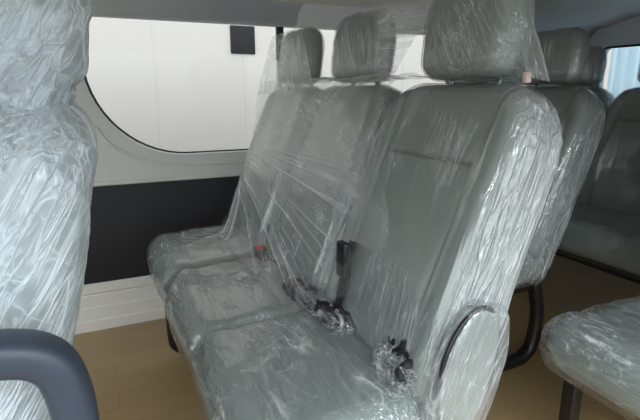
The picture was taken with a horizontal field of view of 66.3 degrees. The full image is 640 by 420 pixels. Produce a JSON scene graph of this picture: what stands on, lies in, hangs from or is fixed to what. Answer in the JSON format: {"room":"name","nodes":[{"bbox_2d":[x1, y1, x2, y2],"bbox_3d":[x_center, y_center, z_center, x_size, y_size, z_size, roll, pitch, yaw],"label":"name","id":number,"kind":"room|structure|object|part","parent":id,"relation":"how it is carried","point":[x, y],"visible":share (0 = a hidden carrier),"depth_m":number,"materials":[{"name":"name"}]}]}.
{"room":"vehicle interior","nodes":[
{"label":"vehicle interior","id":0,"kind":"room"},
{"bbox_2d":[55,32,572,181],"bbox_3d":[-0.402,-0.547,2.155,4.350,0.803,0.050,-6,15,-24],"label":"wall","id":1,"kind":"structure","parent":0,"point":[112,165],"depth_m":2.04,"materials":[{"name":"grey plastic"}]},
{"bbox_2d":[69,275,165,334],"bbox_3d":[-0.395,0.345,2.358,4.350,0.208,0.064,-6,15,-24],"label":"baseboard","id":2,"kind":"structure","parent":1,"relation":"attached to","point":[122,302],"depth_m":2.12,"materials":[{"name":"beige plastic"}]},
{"bbox_2d":[77,176,240,284],"bbox_3d":[-0.399,0.043,2.292,4.350,0.415,0.046,-6,15,-24],"label":"trim","id":3,"kind":"structure","parent":1,"relation":"attached to","point":[126,218],"depth_m":2.10,"materials":[{"name":"plastic"}]},
{"bbox_2d":[93,172,241,186],"bbox_3d":[-0.393,-0.163,2.228,4.350,0.020,0.020,-6,15,-24],"label":"trim","id":4,"kind":"structure","parent":1,"relation":"attached to","point":[230,174],"depth_m":2.10,"materials":[{"name":"grey plastic"}]},
{"bbox_2d":[95,126,245,165],"bbox_3d":[-0.136,-0.328,2.308,1.685,0.188,0.012,-6,15,-24],"label":"trim","id":5,"kind":"structure","parent":1,"relation":"attached to","point":[97,129],"depth_m":2.08,"materials":[{"name":"grey plastic"}]},
{"bbox_2d":[77,27,283,152],"bbox_3d":[-0.105,-0.596,2.277,1.810,0.615,0.025,-6,15,-24],"label":"window","id":6,"kind":"structure","parent":1,"relation":"in","point":[279,30],"depth_m":2.18,"materials":[{"name":"black rubber"}]},
{"bbox_3d":[-0.186,-0.486,2.267,0.022,0.395,0.022,-6,15,-24],"label":"sash frame","id":7,"kind":"part","parent":6,"relation":"part of","materials":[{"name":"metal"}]},
{"bbox_2d":[81,0,303,27],"bbox_3d":[-1.213,-0.733,1.607,2.468,0.120,0.190,-6,15,-24],"label":"trim","id":8,"kind":"structure","parent":1,"relation":"attached to","point":[267,13],"depth_m":1.96,"materials":[{"name":"grey plastic"}]},
{"bbox_2d":[292,3,602,41],"bbox_3d":[0.760,-0.952,2.500,1.878,0.120,0.190,-6,15,-24],"label":"trim","id":9,"kind":"structure","parent":1,"relation":"attached to","point":[322,17],"depth_m":2.26,"materials":[{"name":"grey plastic"}]},
{"bbox_2d":[73,254,639,419],"bbox_3d":[0.121,0.715,1.369,4.400,0.040,2.400,-6,15,-24],"label":"floor","id":10,"kind":"structure","parent":0,"point":[134,371],"depth_m":1.79,"materials":[{"name":"brown wood"}]},
{"bbox_2d":[0,0,99,419],"bbox_3d":[-0.647,0.208,0.667,0.733,1.278,0.586,-6,15,-24],"label":"seat","id":11,"kind":"object","parent":10,"relation":"on","point":[49,153],"visible":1,"depth_m":0.57,"materials":[{"name":"grey plastic"}]},
{"bbox_3d":[-0.422,-0.165,0.654,0.019,0.111,0.014,-6,15,-24],"label":"headrest post","id":12,"kind":"part","parent":11,"relation":"part of","materials":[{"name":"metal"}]},
{"bbox_3d":[-0.491,0.156,0.779,0.282,0.656,0.460,-6,15,-24],"label":"backrest","id":13,"kind":"part","parent":11,"relation":"part of","materials":[{"name":"grey plastic"}]},
{"bbox_3d":[-0.445,0.291,0.488,0.420,0.317,0.054,-6,15,-24],"label":"armrest","id":14,"kind":"part","parent":11,"relation":"part of","materials":[{"name":"plastic"}]},
{"bbox_2d":[147,0,562,419],"bbox_3d":[-0.107,0.067,1.382,0.645,1.213,1.376,-6,15,-24],"label":"seat","id":15,"kind":"object","parent":10,"relation":"on","point":[368,259],"visible":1,"depth_m":1.01,"materials":[{"name":"grey leather"}]},
{"bbox_3d":[-0.375,0.382,1.915,0.442,0.346,0.046,-6,15,-24],"label":"leg","id":16,"kind":"part","parent":15,"relation":"part of","materials":[{"name":"black metal"}]},
{"bbox_3d":[-0.152,-0.129,1.831,0.307,0.642,0.442,-6,15,-24],"label":"backrest","id":17,"kind":"part","parent":15,"relation":"part of","materials":[{"name":"grey plastic"}]},
{"bbox_2d":[149,225,431,419],"bbox_3d":[-0.202,0.270,1.392,0.422,0.150,1.318,-6,15,-24],"label":"cushion","id":18,"kind":"object","parent":15,"relation":"on","point":[255,349],"depth_m":1.05,"materials":[{"name":"grey plastic"}]},
{"bbox_3d":[0.037,-0.033,1.439,0.307,0.642,0.442,-6,15,-24],"label":"backrest","id":19,"kind":"part","parent":15,"relation":"part of","materials":[{"name":"grey plastic"}]},
{"bbox_3d":[0.225,0.063,1.046,0.307,0.642,0.442,-6,15,-24],"label":"backrest","id":20,"kind":"part","parent":15,"relation":"part of","materials":[{"name":"grey plastic"}]},
{"bbox_2d":[445,27,605,374],"bbox_3d":[0.517,-0.081,1.988,0.646,1.212,0.906,-6,15,-24],"label":"seat","id":21,"kind":"object","parent":10,"relation":"on","point":[563,54],"visible":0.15,"depth_m":1.66,"materials":[{"name":"grey leather"}]},
{"bbox_3d":[0.625,0.425,1.741,0.442,0.346,0.046,-6,15,-24],"label":"leg","id":22,"kind":"part","parent":21,"relation":"part of","materials":[{"name":"black metal"}]},
{"bbox_3d":[0.449,0.208,2.019,0.370,0.035,0.752,-6,15,-24],"label":"seat frame","id":23,"kind":"part","parent":21,"relation":"part of","materials":[{"name":"black metal"}]},
{"bbox_2d":[512,251,543,286],"bbox_3d":[0.427,0.124,1.988,0.422,0.150,0.872,-6,15,-24],"label":"cushion","id":24,"kind":"object","parent":21,"relation":"on","point":[532,268],"depth_m":1.66,"materials":[{"name":"grey plastic"}]},
{"bbox_3d":[0.760,-0.131,1.838,0.307,0.641,0.442,-6,15,-24],"label":"backrest","id":25,"kind":"part","parent":21,"relation":"part of","materials":[{"name":"grey plastic"}]},
{"bbox_2d":[539,295,639,419],"bbox_3d":[1.005,0.109,1.190,0.817,1.222,0.458,-6,15,-24],"label":"seat","id":26,"kind":"object","parent":10,"relation":"on","point":[598,350],"visible":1,"depth_m":1.17,"materials":[{"name":"grey leather"}]},
{"bbox_3d":[0.650,0.551,1.282,0.036,0.320,0.036,-6,15,-24],"label":"leg","id":27,"kind":"part","parent":26,"relation":"part of","materials":[{"name":"black metal"}]},
{"bbox_2d":[555,46,639,283],"bbox_3d":[1.289,-0.116,2.129,0.645,1.212,1.348,-6,15,-24],"label":"seat","id":28,"kind":"object","parent":10,"relation":"on","point":[602,231],"visible":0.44,"depth_m":2.15,"materials":[{"name":"grey leather"}]},
{"bbox_3d":[1.249,-0.310,2.568,0.307,0.641,0.442,-6,15,-24],"label":"backrest","id":29,"kind":"part","parent":28,"relation":"part of","materials":[{"name":"grey plastic"}]},
{"bbox_3d":[1.219,0.173,2.162,0.370,0.035,1.196,-6,15,-24],"label":"seat frame","id":30,"kind":"part","parent":28,"relation":"part of","materials":[{"name":"black metal"}]},
{"bbox_2d":[557,203,639,275],"bbox_3d":[1.198,0.089,2.131,0.422,0.150,1.316,-6,15,-24],"label":"cushion","id":31,"kind":"object","parent":28,"relation":"on","point":[601,235],"depth_m":1.96,"materials":[{"name":"grey plastic"}]},
{"bbox_3d":[1.437,-0.214,2.177,0.307,0.641,0.442,-6,15,-24],"label":"backrest","id":32,"kind":"part","parent":28,"relation":"part of","materials":[{"name":"grey plastic"}]},
{"bbox_2d":[272,0,639,26],"bbox_3d":[0.099,-0.662,1.021,4.350,0.200,2.400,-6,15,-24],"label":"ceiling","id":33,"kind":"structure","parent":0,"point":[602,13],"depth_m":2.39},
{"bbox_2d":[582,16,639,88],"bbox_3d":[2.090,-0.253,2.083,0.050,1.500,2.410,-6,15,-24],"label":"wall","id":34,"kind":"structure","parent":0,"point":[626,32],"depth_m":2.76,"materials":[{"name":"grey plastic"}]},
{"bbox_2d":[596,44,639,87],"bbox_3d":[1.800,-0.653,2.587,0.022,0.452,0.729,-6,15,-24],"label":"window","id":35,"kind":"structure","parent":34,"relation":"in","point":[630,45],"depth_m":2.75,"materials":[{"name":"black rubber"}]},
{"bbox_2d":[607,46,639,99],"bbox_3d":[2.083,-0.535,2.186,0.036,0.600,1.721,-6,15,-24],"label":"window curtain","id":36,"kind":"object","parent":34,"relation":"hanging from","point":[625,61],"visible":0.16,"depth_m":2.83,"materials":[{"name":"blue fabric"}]},
{"label":"outside","id":37,"kind":"structure","parent":0,"visible":0},
{"bbox_3d":[0.937,1.139,1.865,15.000,0.100,14.000,-6,15,-24],"label":"ground","id":38,"kind":"structure","parent":37,"visible":0},
{"bbox_2d":[80,17,611,151],"bbox_3d":[-0.478,-1.671,4.301,13.000,4.200,0.204,-6,15,-24],"label":"wall","id":39,"kind":"structure","parent":38,"relation":"on","point":[168,85],"depth_m":4.07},
{"bbox_2d":[230,25,254,53],"bbox_3d":[-0.655,-1.442,4.153,0.212,0.225,0.017,-6,15,-24],"label":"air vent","id":40,"kind":"object","parent":39,"relation":"in","point":[242,38],"visible":1,"depth_m":4.14,"materials":[{"name":"black plastic"}]}
]}

